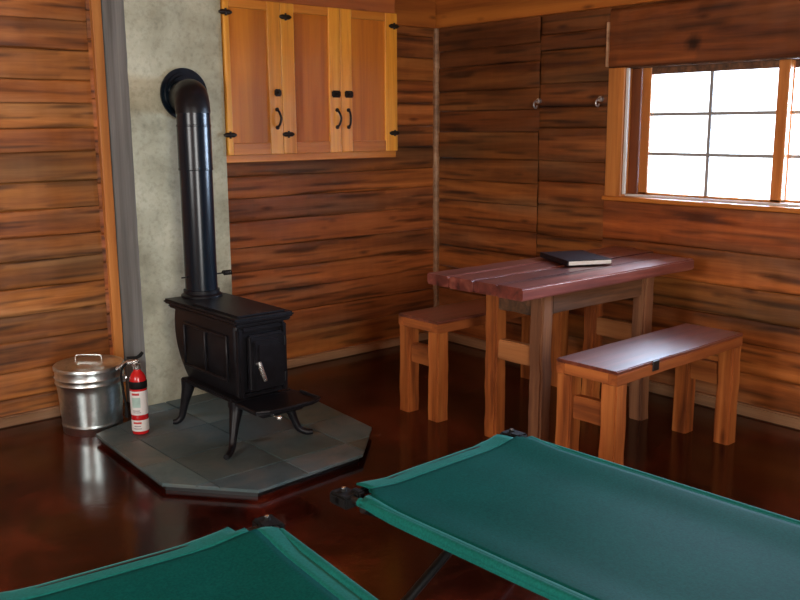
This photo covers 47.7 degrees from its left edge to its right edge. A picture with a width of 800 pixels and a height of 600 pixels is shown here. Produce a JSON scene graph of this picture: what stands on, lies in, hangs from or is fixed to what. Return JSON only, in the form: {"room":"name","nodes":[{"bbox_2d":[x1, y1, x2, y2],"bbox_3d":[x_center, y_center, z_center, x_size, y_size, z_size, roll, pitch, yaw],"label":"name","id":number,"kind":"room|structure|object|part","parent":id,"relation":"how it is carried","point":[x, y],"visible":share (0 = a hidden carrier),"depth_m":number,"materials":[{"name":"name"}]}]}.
{"room":"cabin interior","nodes":[
{"label":"cabin interior","id":0,"kind":"room"},
{"bbox_2d":[101,0,231,405],"bbox_3d":[-1.160,-0.616,4.562,0.502,2.300,0.277,-9,14,-39],"label":"wall","id":1,"kind":"structure","parent":0,"point":[144,41],"depth_m":4.41,"materials":[{"name":"concrete"}]},
{"bbox_2d":[0,0,433,416],"bbox_3d":[-1.977,-0.530,4.144,5.700,2.300,0.147,-9,14,-39],"label":"wall","id":2,"kind":"structure","parent":0,"point":[345,246],"depth_m":4.57,"materials":[{"name":"brown wood"}]},
{"bbox_2d":[89,0,126,402],"bbox_3d":[-1.454,-0.599,4.482,0.047,2.300,0.040,-9,14,-39],"label":"trim","id":3,"kind":"structure","parent":2,"relation":"attached to","point":[95,5],"depth_m":4.46,"materials":[{"name":"brown wood"}]},
{"bbox_2d":[0,331,428,427],"bbox_3d":[-1.932,0.587,4.289,5.670,0.050,0.046,-9,14,-39],"label":"baseboard","id":4,"kind":"structure","parent":2,"relation":"attached to","point":[53,411],"depth_m":5.43,"materials":[{"name":"brown wood"}]},
{"bbox_2d":[218,0,399,162],"bbox_3d":[-0.529,-1.235,4.954,1.159,0.920,0.325,-9,14,-39],"label":"upper cabinet","id":5,"kind":"object","parent":2,"relation":"attached to","point":[303,79],"visible":0.99,"depth_m":4.85,"materials":[{"name":"brown wood"}]},
{"bbox_3d":[-0.771,-1.486,4.545,0.222,0.045,0.020,-9,14,-39],"label":"rail","id":6,"kind":"part","parent":5,"relation":"part of","materials":[{"name":"brown wood"}]},
{"bbox_3d":[-0.773,-1.139,4.617,0.230,0.675,0.010,-9,14,-39],"label":"panel","id":7,"kind":"part","parent":5,"relation":"part of","materials":[{"name":"brown wood"}]},
{"bbox_3d":[-0.767,-0.782,4.681,0.222,0.060,0.020,-9,14,-39],"label":"rail","id":8,"kind":"part","parent":5,"relation":"part of","materials":[{"name":"brown wood"}]},
{"bbox_3d":[-0.632,-0.948,4.727,0.023,0.114,0.039,-9,14,-39],"label":"handle","id":9,"kind":"part","parent":5,"relation":"part of","materials":[{"name":"black metal"}]},
{"bbox_3d":[-0.465,-1.611,4.815,1.130,0.130,0.020,-9,14,-39],"label":"rail","id":10,"kind":"part","parent":5,"relation":"part of","materials":[{"name":"brown wood"}]},
{"bbox_3d":[-0.478,-1.535,4.790,0.223,0.045,0.020,-9,14,-39],"label":"rail","id":11,"kind":"part","parent":5,"relation":"part of","materials":[{"name":"brown wood"}]},
{"bbox_3d":[-0.479,-1.188,4.862,0.231,0.675,0.010,-9,14,-39],"label":"panel","id":12,"kind":"part","parent":5,"relation":"part of","materials":[{"name":"brown wood"}]},
{"bbox_3d":[-0.460,-0.798,4.971,1.130,0.055,0.020,-9,14,-39],"label":"rail","id":13,"kind":"part","parent":5,"relation":"part of","materials":[{"name":"brown wood"}]},
{"bbox_3d":[-0.473,-0.831,4.926,0.223,0.060,0.020,-9,14,-39],"label":"rail","id":14,"kind":"part","parent":5,"relation":"part of","materials":[{"name":"brown wood"}]},
{"bbox_3d":[-0.335,-0.998,4.975,0.023,0.114,0.039,-9,14,-39],"label":"handle","id":15,"kind":"part","parent":5,"relation":"part of","materials":[{"name":"black metal"}]},
{"bbox_3d":[-0.276,-1.008,5.024,0.023,0.114,0.039,-9,14,-39],"label":"handle","id":16,"kind":"part","parent":5,"relation":"part of","materials":[{"name":"black metal"}]},
{"bbox_3d":[-0.183,-1.585,5.036,0.241,0.045,0.020,-9,14,-39],"label":"rail","id":17,"kind":"part","parent":5,"relation":"part of","materials":[{"name":"brown wood"}]},
{"bbox_3d":[-0.184,-1.237,5.108,0.249,0.675,0.010,-9,14,-39],"label":"panel","id":18,"kind":"part","parent":5,"relation":"part of","materials":[{"name":"brown wood"}]},
{"bbox_3d":[-0.179,-0.880,5.172,0.241,0.060,0.020,-9,14,-39],"label":"rail","id":19,"kind":"part","parent":5,"relation":"part of","materials":[{"name":"brown wood"}]},
{"bbox_2d":[395,0,435,28],"bbox_3d":[-0.426,-1.756,5.162,1.668,0.297,0.050,-9,14,-39],"label":"trim","id":20,"kind":"structure","parent":2,"relation":"attached to","point":[410,13],"depth_m":5.59,"materials":[{"name":"brown wood"}]},
{"bbox_2d":[432,29,439,306],"bbox_3d":[0.236,-0.735,5.924,0.038,2.003,0.038,-9,14,-39],"label":"trim","id":21,"kind":"structure","parent":2,"relation":"attached to","point":[436,121],"depth_m":5.87,"materials":[{"name":"brown wood"}]},
{"bbox_2d":[0,339,799,599],"bbox_3d":[0.147,1.115,1.927,5.980,0.120,6.680,-9,14,-39],"label":"floor","id":22,"kind":"structure","parent":0,"point":[70,505],"depth_m":3.62,"materials":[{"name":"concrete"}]},
{"bbox_2d":[53,354,127,436],"bbox_3d":[-1.456,0.428,4.271,0.331,0.363,0.331,-9,14,-39],"label":"bucket","id":23,"kind":"object","parent":22,"relation":"on","point":[89,389],"visible":0.94,"depth_m":4.16,"materials":[{"name":"metal"}]},
{"bbox_3d":[-1.458,0.267,4.232,0.129,0.032,0.008,-1,11,-2],"label":"lid handle","id":24,"kind":"part","parent":23,"relation":"part of","materials":[{"name":"silver metal"}]},
{"bbox_3d":[-1.458,0.296,4.237,0.319,0.039,0.319,-9,14,-39],"label":"lid","id":25,"kind":"part","parent":23,"relation":"part of","materials":[{"name":"metal"}]},
{"bbox_3d":[-1.455,0.369,4.331,0.349,0.080,0.183,0,11,2],"label":"bail handle","id":26,"kind":"part","parent":23,"relation":"part of","materials":[{"name":"silver metal"}]},
{"bbox_2d":[0,514,377,599],"bbox_3d":[-0.119,0.945,1.378,0.844,0.425,1.936,-8,13,-34],"label":"cot","id":27,"kind":"object","parent":22,"relation":"on","point":[263,560],"visible":1,"depth_m":2.04,"materials":[{"name":"teal fabric"}]},
{"bbox_2d":[96,393,371,496],"bbox_3d":[-0.733,0.617,4.125,1.080,0.039,1.280,-9,14,-39],"label":"hearth pad","id":28,"kind":"object","parent":22,"relation":"on","point":[269,455],"visible":0.76,"depth_m":3.92,"materials":[{"name":"grey stone"}]},
{"bbox_2d":[115,351,149,434],"bbox_3d":[-1.203,0.418,4.068,0.132,0.380,0.080,-4,11,-18],"label":"fire extinguisher","id":29,"kind":"object","parent":28,"relation":"on","point":[138,393],"visible":1,"depth_m":4.05,"materials":[{"name":"red paint"}]},
{"bbox_3d":[-1.220,0.288,4.054,0.110,0.054,0.028,0,11,4],"label":"carry handle","id":30,"kind":"part","parent":29,"relation":"part of","materials":[{"name":"silver metal"}]},
{"bbox_3d":[-1.184,0.247,4.045,0.078,0.036,0.018,1,11,7],"label":"squeeze lever","id":31,"kind":"part","parent":29,"relation":"part of","materials":[{"name":"black metal"}]},
{"bbox_2d":[132,398,140,407],"bbox_3d":[-1.181,0.460,4.047,0.037,0.046,0.005,0,11,4],"label":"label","id":32,"kind":"object","parent":29,"relation":"on","point":[136,402],"depth_m":4.05,"materials":[{"name":"white paper"}]},
{"bbox_2d":[164,287,320,459],"bbox_3d":[-0.734,0.298,4.054,0.473,0.609,0.887,-9,14,-39],"label":"wood stove","id":33,"kind":"object","parent":28,"relation":"on","point":[232,348],"visible":0.98,"depth_m":3.90,"materials":[{"name":"black metal"}]},
{"bbox_3d":[-1.004,0.472,4.211,0.114,0.211,0.067,0,11,-1],"label":"leg","id":34,"kind":"part","parent":33,"relation":"part of","materials":[{"name":"black metal"}]},
{"bbox_2d":[160,68,231,290],"bbox_3d":[-0.972,-0.585,4.308,0.261,1.031,0.421,-6,12,-27],"label":"pipe","id":35,"kind":"object","parent":33,"relation":"on","point":[183,93],"visible":1,"depth_m":4.14,"materials":[{"name":"black metal"}]},
{"bbox_3d":[-0.913,-0.119,4.285,0.266,0.026,0.026,-9,14,-39],"label":"damper handle","id":36,"kind":"part","parent":35,"relation":"part of","materials":[{"name":"black metal"}]},
{"bbox_3d":[-0.780,0.036,4.066,0.296,0.047,0.656,-9,14,-39],"label":"plate","id":37,"kind":"part","parent":33,"relation":"part of","materials":[{"name":"black metal"}]},
{"bbox_3d":[-0.705,0.543,3.824,0.089,0.214,0.193,1,11,6],"label":"leg","id":38,"kind":"part","parent":33,"relation":"part of","materials":[{"name":"black metal"}]},
{"bbox_3d":[-0.750,0.387,4.107,0.280,0.018,0.510,-9,14,-39],"label":"plate","id":39,"kind":"part","parent":33,"relation":"part of","materials":[{"name":"black metal"}]},
{"bbox_3d":[-0.595,0.256,3.888,0.243,0.303,0.034,-9,14,-39],"label":"frame","id":40,"kind":"part","parent":33,"relation":"part of","materials":[{"name":"black metal"}]},
{"bbox_3d":[-0.585,0.300,3.823,0.043,0.090,0.036,-9,14,-39],"label":"door handle","id":41,"kind":"part","parent":33,"relation":"part of","materials":[{"name":"silver metal"}]},
{"bbox_3d":[-0.571,0.261,3.873,0.178,0.247,0.041,-9,14,-39],"label":"door plate","id":42,"kind":"part","parent":33,"relation":"part of","materials":[{"name":"black metal"}]},
{"bbox_3d":[-0.517,0.480,3.745,0.026,0.026,0.091,-9,14,-39],"label":"damper knob","id":43,"kind":"part","parent":33,"relation":"part of","materials":[{"name":"silver metal"}]},
{"bbox_3d":[-0.474,0.501,4.038,0.166,0.213,0.076,1,11,5],"label":"leg","id":44,"kind":"part","parent":33,"relation":"part of","materials":[{"name":"black metal"}]},
{"bbox_2d":[398,298,568,422],"bbox_3d":[0.456,0.265,4.707,0.973,0.496,0.288,-9,14,-39],"label":"wooden bench","id":45,"kind":"object","parent":22,"relation":"on","point":[438,321],"visible":0.59,"depth_m":4.45,"materials":[{"name":"brown wood"}]},
{"bbox_3d":[0.375,0.041,4.759,0.968,0.045,0.042,-9,14,-39],"label":"rail","id":46,"kind":"part","parent":45,"relation":"part of","materials":[{"name":"brown wood"}]},
{"bbox_3d":[0.046,0.336,4.507,0.076,0.436,0.075,-9,14,-39],"label":"leg","id":47,"kind":"part","parent":45,"relation":"part of","materials":[{"name":"brown wood"}]},
{"bbox_3d":[0.117,0.266,4.414,0.042,0.096,0.135,-9,14,-39],"label":"rail","id":48,"kind":"part","parent":45,"relation":"part of","materials":[{"name":"brown wood"}]},
{"bbox_3d":[0.184,0.366,4.348,0.074,0.436,0.076,-9,14,-39],"label":"leg","id":49,"kind":"part","parent":45,"relation":"part of","materials":[{"name":"brown wood"}]},
{"bbox_3d":[0.454,0.029,4.662,0.970,0.016,0.286,-9,14,-39],"label":"seat","id":50,"kind":"part","parent":45,"relation":"part of","materials":[{"name":"brown wood"}]},
{"bbox_3d":[0.534,0.075,4.576,0.968,0.045,0.042,-9,14,-39],"label":"rail","id":51,"kind":"part","parent":45,"relation":"part of","materials":[{"name":"brown wood"}]},
{"bbox_3d":[0.729,0.223,5.077,0.075,0.436,0.077,-9,14,-39],"label":"leg","id":52,"kind":"part","parent":45,"relation":"part of","materials":[{"name":"brown wood"}]},
{"bbox_3d":[0.866,0.252,4.919,0.077,0.436,0.075,-9,14,-39],"label":"leg","id":53,"kind":"part","parent":45,"relation":"part of","materials":[{"name":"brown wood"}]},
{"bbox_2d":[427,246,693,441],"bbox_3d":[0.827,0.204,4.309,1.365,0.761,0.568,-9,14,-39],"label":"wooden table","id":54,"kind":"object","parent":22,"relation":"on","point":[540,288],"visible":0.89,"depth_m":4.04,"materials":[{"name":"red wood"}]},
{"bbox_3d":[0.431,0.276,4.094,0.080,0.705,0.080,-9,14,-39],"label":"leg","id":55,"kind":"part","parent":54,"relation":"part of","materials":[{"name":"brown wood"}]},
{"bbox_3d":[0.521,0.002,3.931,0.047,0.107,0.210,-9,14,-39],"label":"rail","id":56,"kind":"part","parent":54,"relation":"part of","materials":[{"name":"brown wood"}]},
{"bbox_3d":[0.604,0.313,3.896,0.081,0.707,0.078,-9,14,-39],"label":"leg","id":57,"kind":"part","parent":54,"relation":"part of","materials":[{"name":"brown wood"}]},
{"bbox_2d":[540,250,611,265],"bbox_3d":[0.836,-0.201,4.319,0.226,0.025,0.310,-3,11,-15],"label":"book","id":58,"kind":"object","parent":54,"relation":"on","point":[578,257],"visible":1,"depth_m":4.25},
{"bbox_3d":[0.968,0.186,4.543,0.081,0.705,0.081,-9,14,-39],"label":"leg","id":59,"kind":"part","parent":54,"relation":"part of","materials":[{"name":"brown wood"}]},
{"bbox_3d":[1.153,0.226,4.329,0.080,0.706,0.080,-9,14,-39],"label":"leg","id":60,"kind":"part","parent":54,"relation":"part of","materials":[{"name":"brown wood"}]},
{"bbox_2d":[330,428,799,599],"bbox_3d":[0.742,0.803,2.088,0.769,0.424,1.936,-10,15,-42],"label":"cot","id":61,"kind":"object","parent":22,"relation":"on","point":[553,521],"visible":1,"depth_m":2.31,"materials":[{"name":"teal fabric"}]},
{"bbox_3d":[0.477,0.665,1.817,0.021,0.021,1.924,-10,15,-42],"label":"rail","id":62,"kind":"part","parent":61,"relation":"part of","materials":[{"name":"black metal"}]},
{"bbox_3d":[0.155,0.699,2.701,0.701,0.398,0.029,-10,15,-42],"label":"leg","id":63,"kind":"part","parent":61,"relation":"part of","materials":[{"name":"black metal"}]},
{"bbox_3d":[0.189,0.699,2.697,0.701,0.398,0.029,-10,15,-42],"label":"leg","id":64,"kind":"part","parent":61,"relation":"part of","materials":[{"name":"black metal"}]},
{"bbox_2d":[556,323,742,465],"bbox_3d":[1.062,0.432,3.809,0.936,0.501,0.289,-10,14,-41],"label":"wooden bench","id":65,"kind":"object","parent":22,"relation":"on","point":[682,347],"visible":0.94,"depth_m":3.63,"materials":[{"name":"brown wood"}]},
{"bbox_3d":[0.979,0.205,3.860,0.932,0.045,0.042,-10,14,-41],"label":"rail","id":66,"kind":"part","parent":65,"relation":"part of","materials":[{"name":"brown wood"}]},
{"bbox_3d":[0.670,0.502,3.612,0.075,0.441,0.077,-10,14,-41],"label":"leg","id":67,"kind":"part","parent":65,"relation":"part of","materials":[{"name":"brown wood"}]},
{"bbox_3d":[0.742,0.429,3.521,0.042,0.096,0.135,-10,14,-41],"label":"rail","id":68,"kind":"part","parent":65,"relation":"part of","materials":[{"name":"brown wood"}]},
{"bbox_3d":[0.812,0.531,3.458,0.075,0.441,0.076,-10,14,-41],"label":"leg","id":69,"kind":"part","parent":65,"relation":"part of","materials":[{"name":"brown wood"}]},
{"bbox_3d":[1.060,0.193,3.764,0.934,0.015,0.286,-10,14,-41],"label":"seat","id":70,"kind":"part","parent":65,"relation":"part of","materials":[{"name":"brown wood"}]},
{"bbox_3d":[1.142,0.239,3.679,0.932,0.046,0.042,-10,14,-41],"label":"rail","id":71,"kind":"part","parent":65,"relation":"part of","materials":[{"name":"brown wood"}]},
{"bbox_3d":[1.314,0.390,4.173,0.075,0.441,0.075,-10,14,-41],"label":"leg","id":72,"kind":"part","parent":65,"relation":"part of","materials":[{"name":"brown wood"}]},
{"bbox_3d":[1.381,0.318,4.076,0.042,0.096,0.135,-10,14,-41],"label":"rail","id":73,"kind":"part","parent":65,"relation":"part of","materials":[{"name":"brown wood"}]},
{"bbox_3d":[1.454,0.419,4.018,0.076,0.441,0.077,-10,14,-41],"label":"leg","id":74,"kind":"part","parent":65,"relation":"part of","materials":[{"name":"brown wood"}]},
{"bbox_2d":[439,0,799,414],"bbox_3d":[2.361,-0.444,3.553,0.147,2.300,6.400,-9,14,-39],"label":"wall","id":75,"kind":"structure","parent":0,"point":[518,180],"depth_m":4.92,"materials":[{"name":"brown wood"}]},
{"bbox_2d":[533,98,541,108],"bbox_3d":[0.780,-1.123,5.172,0.055,0.059,0.030,-9,14,-39],"label":"wall hook","id":76,"kind":"object","parent":75,"relation":"attached to","point":[538,100],"visible":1,"depth_m":5.17,"materials":[{"name":"metal"}]},
{"bbox_2d":[434,0,666,28],"bbox_3d":[2.287,-1.421,3.333,0.050,0.297,6.400,-9,14,-39],"label":"trim","id":77,"kind":"structure","parent":75,"relation":"attached to","point":[449,13],"depth_m":5.25,"materials":[{"name":"brown wood"}]},
{"bbox_2d":[595,96,603,106],"bbox_3d":[1.063,-1.062,4.845,0.055,0.059,0.030,-9,14,-39],"label":"wall hook","id":78,"kind":"object","parent":75,"relation":"attached to","point":[600,98],"visible":1,"depth_m":4.84,"materials":[{"name":"metal"}]},
{"bbox_2d":[605,22,609,66],"bbox_3d":[1.098,-1.348,4.776,0.024,0.230,0.012,-9,14,-39],"label":"trim","id":79,"kind":"structure","parent":75,"relation":"attached to","point":[608,23],"depth_m":4.77,"materials":[{"name":"brown wood"}]},
{"bbox_2d":[448,331,799,429],"bbox_3d":[2.312,0.668,3.711,0.046,0.058,6.350,-9,14,-39],"label":"baseboard","id":80,"kind":"structure","parent":75,"relation":"attached to","point":[791,420],"depth_m":4.54,"materials":[{"name":"brown wood"}]},
{"bbox_2d":[602,57,799,213],"bbox_3d":[1.828,-0.763,4.134,0.198,0.714,2.050,-9,14,-39],"label":"window","id":81,"kind":"structure","parent":75,"relation":"in","point":[631,90],"depth_m":4.62,"materials":[{"name":"brown wood"}]},
{"bbox_3d":[1.837,-0.767,4.141,0.174,0.709,2.050,-9,14,-39],"label":"frame","id":82,"kind":"part","parent":81,"relation":"part of","materials":[{"name":"brown wood"}]},
{"bbox_3d":[1.277,-0.896,4.821,0.090,0.653,0.060,-9,14,-39],"label":"post","id":83,"kind":"part","parent":81,"relation":"part of","materials":[{"name":"brown wood"}]},
{"bbox_3d":[1.830,-0.423,4.199,0.198,0.023,2.050,-9,14,-39],"label":"sill","id":84,"kind":"part","parent":81,"relation":"part of","materials":[{"name":"brown wood"}]},
{"bbox_3d":[1.534,-1.136,4.422,0.035,0.035,0.682,-9,14,-39],"label":"sash rail","id":85,"kind":"part","parent":81,"relation":"part of","materials":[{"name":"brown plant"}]},
{"bbox_3d":[2.126,-0.719,3.875,0.035,0.653,1.025,-9,14,-39],"label":"sash","id":86,"kind":"part","parent":81,"relation":"part of","materials":[{"name":"brown wood"}]},
{"bbox_3d":[2.124,-1.023,3.817,0.035,0.035,0.915,-9,14,-39],"label":"sash rail","id":87,"kind":"part","parent":81,"relation":"part of","materials":[{"name":"brown wood"}]}
]}

